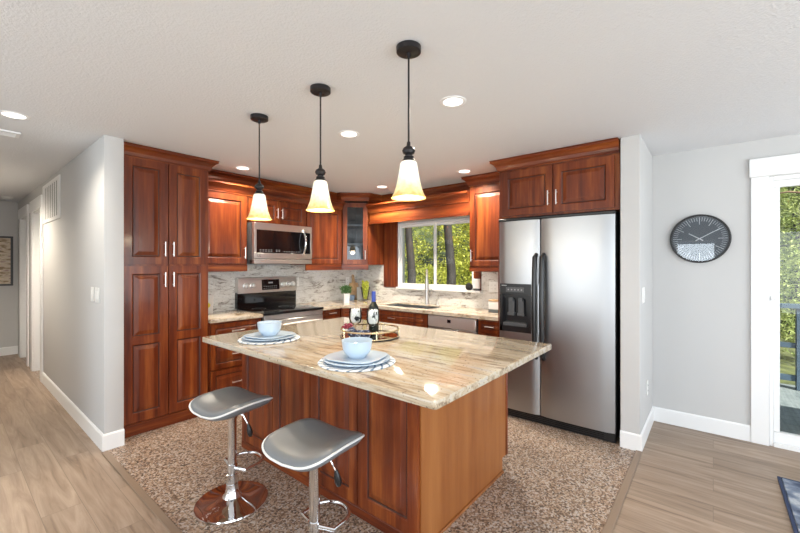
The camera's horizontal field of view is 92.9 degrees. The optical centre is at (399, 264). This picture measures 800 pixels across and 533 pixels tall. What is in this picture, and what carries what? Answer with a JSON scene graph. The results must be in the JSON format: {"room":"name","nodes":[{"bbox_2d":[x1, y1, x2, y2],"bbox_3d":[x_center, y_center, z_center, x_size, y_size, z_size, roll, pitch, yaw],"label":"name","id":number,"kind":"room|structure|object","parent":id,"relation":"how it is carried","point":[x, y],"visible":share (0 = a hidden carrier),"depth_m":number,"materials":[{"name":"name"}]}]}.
{"room":"kitchen","nodes":[
{"label":"kitchen","id":0,"kind":"room"},
{"bbox_2d":[0,201,17,347],"bbox_3d":[-6.139,0.219,6.356,0.120,2.460,3.200,0,0,40],"label":"wall","id":1,"kind":"structure","parent":0,"point":[8,210],"depth_m":6.11,"materials":[{"name":"grey paint"}]},
{"bbox_2d":[0,236,12,285],"bbox_3d":[-6.449,-0.056,5.861,0.029,0.790,0.680,0,0,40],"label":"framed picture","id":2,"kind":"object","parent":1,"relation":"attached to","point":[6,242],"visible":1,"depth_m":6.06,"materials":[{"name":"grey"}]},
{"bbox_2d":[0,346,17,355],"bbox_3d":[-6.607,1.384,5.683,0.013,0.130,1.265,0,0,40],"label":"baseboard","id":3,"kind":"structure","parent":1,"relation":"attached to","point":[11,350],"depth_m":6.08,"materials":[{"name":"white wood"}]},
{"bbox_2d":[18,135,123,433],"bbox_3d":[-4.214,0.219,4.615,5.065,2.460,0.131,0,0,40],"label":"wall","id":4,"kind":"structure","parent":0,"point":[83,249],"depth_m":3.21,"materials":[{"name":"grey paint"}]},
{"bbox_2d":[18,204,28,366],"bbox_3d":[-5.588,0.296,5.736,0.930,2.305,0.166,0,0,40],"label":"door","id":5,"kind":"structure","parent":4,"relation":"in","point":[23,212],"depth_m":5.90,"materials":[{"name":"white"}]},
{"bbox_2d":[29,194,42,382],"bbox_3d":[-4.685,0.296,4.992,0.910,2.305,0.166,0,0,40],"label":"door","id":6,"kind":"structure","parent":4,"relation":"in","point":[36,226],"depth_m":5.15,"materials":[{"name":"white wood"}]},
{"bbox_2d":[42,174,60,223],"bbox_3d":[-3.976,-0.721,4.327,1.030,0.460,0.010,0,0,40],"label":"air vent","id":7,"kind":"object","parent":4,"relation":"in","point":[51,192],"visible":1,"depth_m":4.27,"materials":[{"name":"white metal"}]},
{"bbox_2d":[42,372,124,451],"bbox_3d":[-3.295,1.384,3.849,2.698,0.130,0.144,0,0,40],"label":"baseboard","id":8,"kind":"structure","parent":4,"relation":"attached to","point":[104,442],"depth_m":3.25,"materials":[{"name":"white wood"}]},
{"bbox_2d":[91,287,93,301],"bbox_3d":[-2.564,0.248,3.163,0.072,0.122,0.010,0,0,40],"label":"light switch","id":9,"kind":"object","parent":4,"relation":"attached to","point":[92,288],"visible":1,"depth_m":3.15,"materials":[{"name":"white plastic"}]},
{"bbox_2d":[95,287,99,302],"bbox_3d":[-2.444,0.248,3.064,0.118,0.122,0.010,0,0,40],"label":"light switch","id":10,"kind":"object","parent":4,"relation":"attached to","point":[97,290],"visible":1,"depth_m":3.04,"materials":[{"name":"white plastic"}]},
{"bbox_2d":[101,451,182,532],"bbox_3d":[-1.061,1.444,1.928,3.150,0.009,0.045,0,0,40],"label":"trim","id":11,"kind":"structure","parent":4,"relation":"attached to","point":[148,501],"depth_m":2.36,"materials":[{"name":"brown wood"}]},
{"bbox_2d":[247,264,289,264],"bbox_3d":[-1.740,0.219,4.885,0.120,2.460,3.434,0,0,40],"label":"wall","id":12,"kind":"structure","parent":0,"point":[247,264],"depth_m":4.86,"materials":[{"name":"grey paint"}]},
{"bbox_2d":[208,190,246,271],"bbox_3d":[-2.001,-0.362,4.161,0.392,0.877,0.532,0,0,40],"label":"upper cabinet","id":13,"kind":"object","parent":12,"relation":"attached to","point":[227,212],"visible":0.67,"depth_m":4.09,"materials":[{"name":"brown wood"}]},
{"bbox_2d":[247,196,304,225],"bbox_3d":[-1.580,-0.638,4.672,0.392,0.325,0.787,0,0,40],"label":"upper cabinet","id":14,"kind":"object","parent":12,"relation":"attached to","point":[280,212],"visible":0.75,"depth_m":4.63,"materials":[{"name":"brown wood"}]},
{"bbox_2d":[208,169,344,209],"bbox_3d":[-1.460,-0.889,4.634,0.231,0.237,1.950,0,0,40],"label":"crown molding","id":15,"kind":"structure","parent":14,"relation":"attached to","point":[213,185],"depth_m":4.42,"materials":[{"name":"brown wood"}]},
{"bbox_2d":[247,222,311,263],"bbox_3d":[-1.511,-0.238,4.615,0.529,0.465,0.782,0,0,40],"label":"microwave","id":16,"kind":"object","parent":14,"relation":"attached to","point":[267,243],"visible":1,"depth_m":4.42,"materials":[{"name":"grey metal"}]},
{"bbox_2d":[208,265,355,311],"bbox_3d":[-1.509,0.279,5.054,0.019,0.540,2.537,0,0,40],"label":"backsplash","id":17,"kind":"structure","parent":12,"relation":"attached to","point":[314,285],"depth_m":5.15,"materials":[{"name":"stone"}]},
{"bbox_2d":[290,205,341,269],"bbox_3d":[-1.131,-0.362,5.216,0.392,0.877,0.614,0,0,40],"label":"upper cabinet","id":18,"kind":"object","parent":12,"relation":"attached to","point":[326,227],"visible":0.58,"depth_m":5.12,"materials":[{"name":"brown wood"}]},
{"bbox_2d":[0,0,799,201],"bbox_3d":[-1.638,-1.041,2.179,12.700,0.060,7.680,0,0,40],"label":"ceiling","id":19,"kind":"structure","parent":0,"point":[188,77],"depth_m":2.06,"materials":[{"name":"white paint"}]},
{"bbox_2d":[1,196,13,199],"bbox_3d":[-5.860,-0.994,5.673,0.130,0.035,0.130,0,0,40],"label":"smoke detector","id":20,"kind":"object","parent":19,"relation":"attached to","point":[3,197],"visible":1,"depth_m":5.64,"materials":[{"name":"white plastic"}]},
{"bbox_2d":[0,129,20,137],"bbox_3d":[-3.094,-1.005,2.810,0.150,0.012,0.400,0,0,40],"label":"ceiling vent","id":21,"kind":"object","parent":19,"relation":"in","point":[3,132],"visible":1,"depth_m":2.91,"materials":[{"name":"white metal"}]},
{"bbox_2d":[0,110,30,119],"bbox_3d":[-2.612,-1.008,2.570,0.164,0.006,0.164,0,0,40],"label":"recessed light","id":22,"kind":"object","parent":19,"relation":"in","point":[10,114],"visible":1,"depth_m":2.57,"materials":[{"name":"white"}]},
{"bbox_2d":[234,166,250,169],"bbox_3d":[-1.645,-1.008,3.979,0.164,0.006,0.164,0,0,40],"label":"recessed light","id":23,"kind":"object","parent":19,"relation":"in","point":[236,167],"visible":1,"depth_m":3.97,"materials":[{"name":"white"}]},
{"bbox_2d":[247,113,271,220],"bbox_3d":[-0.958,-0.659,2.589,0.162,0.702,0.162,0,0,40],"label":"pendant light","id":24,"kind":"object","parent":19,"relation":"hanging from","point":[258,211],"visible":1,"depth_m":2.56,"materials":[{"name":"white glass"}]},
{"bbox_2d":[306,83,334,212],"bbox_3d":[-0.455,-0.659,2.174,0.162,0.702,0.162,0,0,40],"label":"pendant light","id":25,"kind":"object","parent":19,"relation":"hanging from","point":[320,201],"visible":1,"depth_m":2.14,"materials":[{"name":"white glass"}]},
{"bbox_2d":[338,130,359,137],"bbox_3d":[-0.395,-1.008,2.943,0.164,0.006,0.164,0,0,40],"label":"recessed light","id":26,"kind":"object","parent":19,"relation":"in","point":[346,133],"visible":1,"depth_m":2.94,"materials":[{"name":"white"}]},
{"bbox_2d":[391,40,425,200],"bbox_3d":[0.040,-0.659,1.766,0.162,0.702,0.162,0,0,40],"label":"pendant light","id":27,"kind":"object","parent":19,"relation":"hanging from","point":[408,187],"visible":1,"depth_m":1.73,"materials":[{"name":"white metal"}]},
{"bbox_2d":[440,96,466,107],"bbox_3d":[0.329,-1.008,2.357,0.164,0.006,0.164,0,0,40],"label":"recessed light","id":28,"kind":"object","parent":19,"relation":"in","point":[450,101],"visible":1,"depth_m":2.35,"materials":[{"name":"white"}]},
{"bbox_2d":[457,169,471,172],"bbox_3d":[0.698,-1.008,4.116,0.164,0.006,0.164,0,0,40],"label":"recessed light","id":29,"kind":"object","parent":19,"relation":"in","point":[462,170],"visible":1,"depth_m":4.11,"materials":[{"name":"white"}]},
{"bbox_2d":[0,354,799,532],"bbox_3d":[-1.654,1.479,2.160,12.500,0.061,7.430,0,0,40],"label":"floor","id":30,"kind":"structure","parent":0,"point":[54,478],"depth_m":2.54,"materials":[{"name":"brown wood"}]},
{"bbox_2d":[124,141,219,437],"bbox_3d":[-2.271,0.221,3.618,0.669,2.457,0.794,0,0,40],"label":"pantry cabinet","id":31,"kind":"object","parent":30,"relation":"on","point":[166,192],"visible":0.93,"depth_m":3.38,"materials":[{"name":"brown wood"}]},
{"bbox_2d":[189,386,272,523],"bbox_3d":[-1.026,1.124,2.324,0.418,0.650,0.418,0,0,33],"label":"bar stool","id":32,"kind":"object","parent":30,"relation":"on","point":[235,500],"visible":1,"depth_m":2.29,"materials":[{"name":"grey plastic"}]},
{"bbox_2d":[208,318,260,391],"bbox_3d":[-1.896,1.010,4.088,0.648,0.878,0.553,0,0,40],"label":"base cabinet","id":33,"kind":"object","parent":30,"relation":"on","point":[224,365],"visible":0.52,"depth_m":3.81,"materials":[{"name":"brown wood"}]},
{"bbox_2d":[208,310,262,322],"bbox_3d":[-1.891,0.552,4.083,0.623,0.036,0.551,0,0,40],"label":"countertop","id":34,"kind":"structure","parent":33,"relation":"on","point":[228,315],"depth_m":3.98,"materials":[{"name":"stone"}]},
{"bbox_2d":[208,295,213,313],"bbox_3d":[-2.111,0.435,4.126,0.150,0.199,0.050,0,0,-13],"label":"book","id":35,"kind":"object","parent":34,"relation":"on","point":[210,297],"visible":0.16,"depth_m":4.13,"materials":[{"name":"white paper"}]},
{"bbox_2d":[235,276,323,325],"bbox_3d":[-1.433,0.782,4.593,0.682,1.253,0.816,0,0,40],"label":"range","id":36,"kind":"object","parent":30,"relation":"on","point":[274,298],"visible":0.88,"depth_m":4.62,"materials":[{"name":"silver metal"}]},
{"bbox_2d":[237,304,323,315],"bbox_3d":[-1.436,0.540,4.596,0.597,0.027,0.816,0,0,40],"label":"cooktop","id":37,"kind":"object","parent":36,"relation":"in","point":[265,309],"depth_m":4.54,"materials":[{"name":"grey"}]},
{"bbox_2d":[261,418,364,532],"bbox_3d":[-0.406,1.124,1.806,0.418,0.650,0.418,0,0,33],"label":"bar stool","id":38,"kind":"object","parent":30,"relation":"on","point":[307,444],"visible":1,"depth_m":1.78,"materials":[{"name":"silver metal"}]},
{"bbox_2d":[322,308,339,319],"bbox_3d":[-1.099,1.010,5.054,0.648,0.878,0.310,0,0,40],"label":"base cabinet","id":39,"kind":"object","parent":30,"relation":"on","point":[332,313],"visible":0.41,"depth_m":4.87,"materials":[{"name":"brown wood"}]},
{"bbox_2d":[340,308,368,319],"bbox_3d":[-0.636,1.010,5.441,0.870,0.878,0.867,0,0,40],"label":"base cabinet","id":40,"kind":"object","parent":30,"relation":"on","point":[344,312],"visible":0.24,"depth_m":5.01,"materials":[{"name":"brown wood"}]},
{"bbox_2d":[300,298,497,320],"bbox_3d":[-0.009,0.552,4.706,2.736,0.036,1.165,0,0,40],"label":"countertop","id":41,"kind":"structure","parent":40,"relation":"on","point":[455,311],"depth_m":4.72,"materials":[{"name":"stone"}]},
{"bbox_2d":[339,284,351,302],"bbox_3d":[-0.747,0.400,5.276,0.220,0.268,0.248,0,0,40],"label":"potted plant","id":42,"kind":"object","parent":41,"relation":"on","point":[346,291],"visible":1,"depth_m":5.25,"materials":[{"name":"green plant"}]},
{"bbox_2d":[349,274,358,298],"bbox_3d":[-0.719,0.341,5.932,0.170,0.378,0.081,0,0,-42],"label":"cutting board","id":43,"kind":"object","parent":41,"relation":"on","point":[353,284],"visible":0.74,"depth_m":5.92,"materials":[{"name":"brown wood"}]},
{"bbox_2d":[357,287,362,299],"bbox_3d":[-0.604,0.441,5.815,0.110,0.187,0.045,0,0,-11],"label":"card","id":44,"kind":"object","parent":41,"relation":"on","point":[359,293],"visible":0.79,"depth_m":5.81,"materials":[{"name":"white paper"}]},
{"bbox_2d":[361,280,369,299],"bbox_3d":[-0.519,0.384,5.690,0.144,0.300,0.144,0,0,40],"label":"vase","id":45,"kind":"object","parent":41,"relation":"on","point":[365,286],"visible":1,"depth_m":5.66,"materials":[{"name":"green glass"}]},
{"bbox_2d":[388,304,439,308],"bbox_3d":[0.155,0.649,4.920,0.776,0.210,0.346,0,0,40],"label":"sink","id":46,"kind":"object","parent":41,"relation":"in","point":[399,305],"visible":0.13,"depth_m":5.04,"materials":[{"name":"silver metal"}]},
{"bbox_2d":[425,269,431,304],"bbox_3d":[0.372,0.296,4.979,0.098,0.474,0.224,0,0,5],"label":"faucet","id":47,"kind":"object","parent":41,"relation":"on","point":[427,294],"visible":1,"depth_m":5.04,"materials":[{"name":"silver metal"}]},
{"bbox_2d":[488,299,497,312],"bbox_3d":[1.077,0.464,4.231,0.150,0.140,0.120,0,0,40],"label":"canister","id":48,"kind":"object","parent":41,"relation":"on","point":[493,303],"visible":0.54,"depth_m":4.20,"materials":[{"name":"white ceramic"}]},
{"bbox_2d":[242,354,507,532],"bbox_3d":[-0.243,1.009,2.859,1.766,0.880,1.053,0,0,40],"label":"kitchen island","id":49,"kind":"object","parent":30,"relation":"on","point":[414,468],"visible":0.5,"depth_m":2.19,"materials":[{"name":"brown wood"}]},
{"bbox_2d":[202,317,551,409],"bbox_3d":[-0.219,0.550,2.668,2.068,0.036,1.387,0,0,40],"label":"island countertop","id":50,"kind":"structure","parent":49,"relation":"on","point":[432,369],"depth_m":2.22,"materials":[{"name":"stone"}]},
{"bbox_2d":[238,334,299,344],"bbox_3d":[-0.935,0.529,2.725,0.424,0.007,0.424,0,0,40],"label":"placemat","id":51,"kind":"object","parent":50,"relation":"on","point":[241,340],"visible":0.6,"depth_m":2.59,"materials":[{"name":"white fabric"}]},
{"bbox_2d":[242,333,295,340],"bbox_3d":[-0.935,0.516,2.725,0.366,0.018,0.366,0,0,40],"label":"dinner plate","id":52,"kind":"object","parent":51,"relation":"on","point":[294,334],"visible":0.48,"depth_m":2.61,"materials":[{"name":"blue ceramic"}]},
{"bbox_2d":[244,330,293,338],"bbox_3d":[-0.935,0.506,2.725,0.302,0.016,0.302,0,0,25],"label":"salad plate","id":53,"kind":"object","parent":52,"relation":"on","point":[257,335],"visible":0.75,"depth_m":2.71,"materials":[{"name":"blue ceramic"}]},
{"bbox_2d":[257,320,281,335],"bbox_3d":[-0.935,0.459,2.725,0.171,0.094,0.171,0,0,40],"label":"bowl","id":54,"kind":"object","parent":53,"relation":"on","point":[270,327],"visible":1,"depth_m":2.67,"materials":[{"name":"blue ceramic"}]},
{"bbox_2d":[318,356,395,371],"bbox_3d":[-0.235,0.529,2.082,0.424,0.007,0.424,0,0,40],"label":"placemat","id":55,"kind":"object","parent":50,"relation":"on","point":[391,361],"visible":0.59,"depth_m":1.94,"materials":[{"name":"white fabric"}]},
{"bbox_2d":[323,352,389,366],"bbox_3d":[-0.235,0.516,2.082,0.366,0.018,0.366,0,0,40],"label":"dinner plate","id":56,"kind":"object","parent":55,"relation":"on","point":[387,357],"visible":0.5,"depth_m":1.97,"materials":[{"name":"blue ceramic"}]},
{"bbox_2d":[325,350,387,363],"bbox_3d":[-0.235,0.506,2.082,0.302,0.016,0.302,0,0,25],"label":"salad plate","id":57,"kind":"object","parent":56,"relation":"on","point":[372,356],"visible":0.77,"depth_m":2.05,"materials":[{"name":"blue ceramic"}]},
{"bbox_2d":[341,337,372,358],"bbox_3d":[-0.235,0.459,2.082,0.171,0.094,0.171,0,0,40],"label":"bowl","id":58,"kind":"object","parent":57,"relation":"on","point":[353,347],"visible":1,"depth_m":2.03,"materials":[{"name":"blue ceramic"}]},
{"bbox_2d":[340,323,399,341],"bbox_3d":[-0.221,0.495,2.806,0.437,0.074,0.437,0,0,40],"label":"serving tray","id":59,"kind":"object","parent":50,"relation":"on","point":[383,335],"visible":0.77,"depth_m":2.72,"materials":[{"name":"brown metal"}]},
{"bbox_2d":[342,322,352,328],"bbox_3d":[-0.387,0.448,2.811,0.079,0.054,0.071,0,0,40],"label":"cluster","id":60,"kind":"object","parent":59,"relation":"on","point":[347,326],"visible":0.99,"depth_m":2.79,"materials":[{"name":"red food"}]},
{"bbox_2d":[349,308,361,324],"bbox_3d":[-0.337,0.426,2.877,0.096,0.192,0.096,0,0,40],"label":"wine glass","id":61,"kind":"object","parent":59,"relation":"on","point":[350,308],"visible":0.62,"depth_m":2.86,"materials":[{"name":"clear glass"}]},
{"bbox_2d":[351,308,359,322],"bbox_3d":[-0.337,0.389,2.877,0.086,0.122,0.084,0,0,40],"label":"napkin","id":62,"kind":"object","parent":61,"relation":"in","point":[355,313],"visible":0.97,"depth_m":2.85,"materials":[{"name":"white fabric"}]},
{"bbox_2d":[348,327,370,337],"bbox_3d":[-0.303,0.488,2.695,0.229,0.066,0.105,0,0,40],"label":"napkin","id":63,"kind":"object","parent":59,"relation":"on","point":[351,329],"visible":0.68,"depth_m":2.65,"materials":[{"name":"fabric"}]},
{"bbox_2d":[342,331,397,339],"bbox_3d":[-0.221,0.523,2.806,0.415,0.001,0.415,0,0,40],"label":"mirror","id":64,"kind":"object","parent":59,"relation":"on","point":[394,335],"depth_m":2.76,"materials":[{"name":"mirror"}]},
{"bbox_2d":[367,309,379,335],"bbox_3d":[-0.199,0.426,2.801,0.096,0.192,0.096,0,0,40],"label":"wine glass","id":65,"kind":"object","parent":59,"relation":"on","point":[368,323],"visible":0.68,"depth_m":2.80,"materials":[{"name":"clear glass"}]},
{"bbox_2d":[368,309,377,323],"bbox_3d":[-0.198,0.389,2.801,0.086,0.122,0.084,0,0,40],"label":"napkin","id":66,"kind":"object","parent":65,"relation":"in","point":[372,314],"visible":0.94,"depth_m":2.77,"materials":[{"name":"white fabric"}]},
{"bbox_2d":[369,291,378,332],"bbox_3d":[-0.202,0.363,2.907,0.076,0.318,0.076,0,0,40],"label":"wine bottle","id":67,"kind":"object","parent":59,"relation":"on","point":[373,305],"visible":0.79,"depth_m":2.89,"materials":[{"name":"black glass"}]},
{"bbox_2d":[379,309,428,327],"bbox_3d":[0.138,1.010,4.944,0.953,0.878,0.640,0,0,40],"label":"base cabinet","id":68,"kind":"object","parent":30,"relation":"on","point":[388,316],"visible":0.21,"depth_m":4.65,"materials":[{"name":"brown wood"}]},
{"bbox_2d":[428,314,477,333],"bbox_3d":[0.737,1.013,4.420,0.622,0.872,0.633,0,0,40],"label":"dishwasher","id":69,"kind":"object","parent":30,"relation":"on","point":[449,323],"visible":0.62,"depth_m":4.18,"materials":[{"name":"grey metal"}]},
{"bbox_2d":[478,319,497,336],"bbox_3d":[1.110,1.010,4.143,0.292,0.878,0.640,0,0,40],"label":"base cabinet","id":70,"kind":"object","parent":30,"relation":"on","point":[485,327],"visible":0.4,"depth_m":3.94,"materials":[{"name":"brown wood"}]},
{"bbox_2d":[498,210,619,442],"bbox_3d":[1.554,0.503,3.640,1.023,1.891,0.860,0,0,40],"label":"refrigerator","id":71,"kind":"object","parent":30,"relation":"on","point":[560,274],"depth_m":3.28,"materials":[{"name":"silver metal"}]},
{"bbox_2d":[777,476,799,532],"bbox_3d":[2.352,1.442,1.068,1.600,0.012,2.620,0,0,40],"label":"area rug","id":72,"kind":"object","parent":30,"relation":"on","point":[790,489],"visible":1,"depth_m":2.33,"materials":[{"name":"fabric"}]},
{"bbox_2d":[387,134,799,424],"bbox_3d":[2.387,0.219,3.611,8.110,2.460,0.150,0,0,40],"label":"wall","id":73,"kind":"structure","parent":0,"point":[701,312],"depth_m":3.30,"materials":[{"name":"grey paint"}]},
{"bbox_2d":[337,192,383,269],"bbox_3d":[-0.652,-0.466,5.575,0.676,1.082,0.682,0,0,40],"label":"upper cabinet","id":74,"kind":"object","parent":73,"relation":"attached to","point":[362,242],"visible":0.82,"depth_m":5.47,"materials":[{"name":"brown wood"}]},
{"bbox_2d":[347,224,367,228],"bbox_3d":[-0.658,-0.564,5.631,0.558,0.018,0.563,0,0,40],"label":"shelf","id":75,"kind":"object","parent":74,"relation":"attached to","point":[349,226],"depth_m":5.55,"materials":[{"name":"white"}]},
{"bbox_2d":[347,243,367,245],"bbox_3d":[-0.658,-0.294,5.631,0.558,0.018,0.563,0,0,40],"label":"shelf","id":76,"kind":"object","parent":74,"relation":"attached to","point":[348,244],"depth_m":5.44,"materials":[{"name":"white"}]},
{"bbox_2d":[382,182,469,201],"bbox_3d":[0.349,-0.879,5.104,1.606,0.257,0.135,0,0,40],"label":"crown molding","id":77,"kind":"structure","parent":73,"relation":"attached to","point":[458,186],"depth_m":4.90,"materials":[{"name":"brown wood"}]},
{"bbox_2d":[356,265,497,308],"bbox_3d":[0.374,0.279,5.160,2.751,0.540,0.019,0,0,40],"label":"backsplash","id":78,"kind":"structure","parent":73,"relation":"attached to","point":[374,275],"depth_m":5.18,"materials":[{"name":"stone"}]},
{"bbox_2d":[489,282,497,291],"bbox_3d":[1.115,0.268,4.529,0.118,0.122,0.010,0,0,40],"label":"wall outlet","id":79,"kind":"object","parent":78,"relation":"attached to","point":[493,286],"visible":0.94,"depth_m":4.53,"materials":[{"name":"white plastic"}]},
{"bbox_2d":[384,218,481,292],"bbox_3d":[0.399,-0.195,5.169,1.604,1.082,0.145,0,0,40],"label":"window","id":80,"kind":"structure","parent":73,"relation":"in","point":[393,232],"depth_m":5.48,"materials":[{"name":"white"}]},
{"bbox_2d":[465,283,472,289],"bbox_3d":[0.859,0.274,4.729,0.090,0.090,0.090,0,0,40],"label":"smart speaker","id":81,"kind":"object","parent":80,"relation":"on","point":[468,286],"visible":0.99,"depth_m":4.70},
{"bbox_2d":[473,279,479,290],"bbox_3d":[0.943,0.247,4.659,0.084,0.145,0.044,0,0,40],"label":"sensor box","id":82,"kind":"object","parent":80,"relation":"on","point":[476,282],"visible":1,"depth_m":4.64,"materials":[{"name":"grey plastic"}]},
{"bbox_2d":[461,171,499,271],"bbox_3d":[1.069,-0.463,4.339,0.626,1.088,0.398,0,0,40],"label":"upper cabinet","id":83,"kind":"object","parent":73,"relation":"attached to","point":[485,187],"visible":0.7,"depth_m":4.26,"materials":[{"name":"brown wood"}]},
{"bbox_2d":[365,190,469,224],"bbox_3d":[0.165,-0.710,4.883,1.609,0.278,0.107,0,0,40],"label":"window valance","id":84,"kind":"object","parent":83,"relation":"attached to","point":[457,203],"visible":0.88,"depth_m":4.80,"materials":[{"name":"brown wood"}]},
{"bbox_2d":[489,137,619,218],"bbox_3d":[1.554,-0.726,3.670,1.110,0.563,0.813,0,0,40],"label":"upper cabinet","id":85,"kind":"object","parent":73,"relation":"attached to","point":[581,178],"visible":0.96,"depth_m":3.33,"materials":[{"name":"brown wood"}]},
{"bbox_2d":[670,214,731,262],"bbox_3d":[2.608,-0.224,3.310,0.422,0.422,0.034,0,0,40],"label":"wall clock","id":86,"kind":"object","parent":73,"relation":"attached to","point":[700,238],"visible":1,"depth_m":3.31,"materials":[{"name":"black plastic"}]},
{"bbox_2d":[749,153,799,451],"bbox_3d":[3.731,0.296,2.477,2.153,2.305,0.170,0,0,40],"label":"door","id":87,"kind":"structure","parent":73,"relation":"in","point":[765,190],"depth_m":3.04,"materials":[{"name":"white"}]},
{"bbox_2d":[620,134,651,434],"bbox_3d":[2.055,0.219,3.286,0.135,2.460,0.775,0,0,40],"label":"wall","id":88,"kind":"structure","parent":0,"point":[635,157],"depth_m":3.00,"materials":[{"name":"grey paint"}]},
{"bbox_2d":[601,450,641,532],"bbox_3d":[1.007,1.444,1.917,0.045,0.009,2.660,0,0,40],"label":"trim","id":89,"kind":"structure","parent":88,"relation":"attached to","point":[610,523],"depth_m":2.37,"materials":[{"name":"brown wood"}]},
{"bbox_2d":[642,287,644,302],"bbox_3d":[1.957,0.246,3.052,0.010,0.125,0.120,0,0,40],"label":"light switch","id":90,"kind":"object","parent":88,"relation":"attached to","point":[643,288],"visible":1,"depth_m":3.02,"materials":[{"name":"white plastic"}]},
{"bbox_2d":[646,380,647,395],"bbox_3d":[2.106,1.049,3.234,0.010,0.120,0.075,0,0,40],"label":"wall outlet","id":91,"kind":"object","parent":88,"relation":"attached to","point":[647,380],"visible":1,"depth_m":3.22,"materials":[{"name":"white plastic"}]},
{"bbox_2d":[620,406,750,450],"bbox_3d":[2.276,1.384,3.264,1.124,0.130,0.521,0,0,-10],"label":"baseboard","id":92,"kind":"structure","parent":88,"relation":"attached to","point":[632,441],"depth_m":3.24,"materials":[{"name":"white wood"}]},
{"label":"outside","id":93,"kind":"structure","parent":0,"visible":0},
{"bbox_2d":[780,383,799,434],"bbox_3d":[5.224,1.529,2.957,5.700,0.040,2.408,0,0,40],"label":"deck","id":94,"kind":"object","parent":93,"point":[789,396],"depth_m":3.96,"materials":[{"name":"grey wood"}]},
{"bbox_2d":[780,303,799,390],"bbox_3d":[5.844,0.994,3.710,5.700,1.030,0.140,0,0,40],"label":"deck railing","id":95,"kind":"object","parent":94,"relation":"on","point":[796,345],"visible":0.16,"depth_m":4.55,"materials":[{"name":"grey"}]},
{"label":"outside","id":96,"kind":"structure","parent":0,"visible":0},
{"bbox_2d":[780,327,794,384],"bbox_3d":[-0.678,2.374,7.038,70.000,0.050,70.000,0,0,40],"label":"ground","id":97,"kind":"structure","parent":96,"point":[787,366],"depth_m":9.20,"materials":[{"name":"green plant"}]},
{"bbox_2d":[405,227,415,282],"bbox_3d":[0.130,-2.333,10.995,1.909,9.385,1.797,0,0,40],"label":"tree","id":98,"kind":"object","parent":97,"relation":"on","point":[411,268],"visible":0.02,"depth_m":10.81,"materials":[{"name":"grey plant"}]},
{"bbox_2d":[405,227,437,283],"bbox_3d":[-0.244,-0.233,14.111,4.120,5.491,3.360,0,0,11],"label":"tree","id":99,"kind":"object","parent":97,"relation":"on","point":[415,251],"visible":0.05,"depth_m":13.69,"materials":[{"name":"green plant"}]},
{"bbox_2d":[405,224,469,284],"bbox_3d":[1.686,-0.612,16.707,3.169,5.938,3.235,0,0,-4],"label":"tree","id":100,"kind":"object","parent":97,"relation":"on","point":[443,275],"visible":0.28,"depth_m":16.57,"materials":[{"name":"green plant"}]},
{"bbox_2d":[444,224,455,284],"bbox_3d":[1.179,-2.293,9.874,1.827,9.304,1.857,0,0,40],"label":"tree","id":101,"kind":"object","parent":97,"relation":"on","point":[449,248],"visible":0.02,"depth_m":9.73,"materials":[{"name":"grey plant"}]},
{"bbox_2d":[430,223,471,284],"bbox_3d":[2.546,-0.308,11.947,4.021,5.375,4.070,0,0,40],"label":"tree","id":102,"kind":"object","parent":97,"relation":"on","point":[462,255],"visible":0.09,"depth_m":11.60,"materials":[{"name":"green plant"}]},
{"bbox_2d":[433,223,469,283],"bbox_3d":[5.200,-2.963,19.626,7.794,12.038,6.906,0,0,8],"label":"tree","id":103,"kind":"object","parent":97,"relation":"on","point":[465,226],"visible":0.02,"depth_m":20.20,"materials":[{"name":"green plant"}]},
{"bbox_2d":[405,190,791,327],"bbox_3d":[11.130,-2.401,26.079,66.000,9.600,16.795,0,0,40],"label":"hillside","id":104,"kind":"structure","parent":97,"relation":"on","point":[417,231],"depth_m":26.93,"materials":[{"name":"green plant"}]},
{"bbox_2d":[780,186,799,358],"bbox_3d":[9.547,0.189,9.701,3.829,4.970,3.842,0,0,-25],"label":"tree","id":105,"kind":"object","parent":97,"relation":"on","point":[789,253],"visible":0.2,"depth_m":9.33,"materials":[{"name":"green plant"}]},
{"bbox_2d":[780,186,799,332],"bbox_3d":[13.442,-2.731,12.762,7.618,11.281,7.448,0,0,-32],"label":"tree","id":106,"kind":"object","parent":97,"relation":"on","point":[783,297],"visible":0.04,"depth_m":12.86,"materials":[{"name":"green plant"}]},
{"bbox_2d":[780,187,799,235],"bbox_3d":[7.193,-2.588,6.575,5.146,9.890,4.795,0,0,-40],"label":"tree","id":107,"kind":"object","parent":97,"relation":"on","point":[793,192],"visible":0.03,"depth_m":7.02,"materials":[{"name":"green plant"}]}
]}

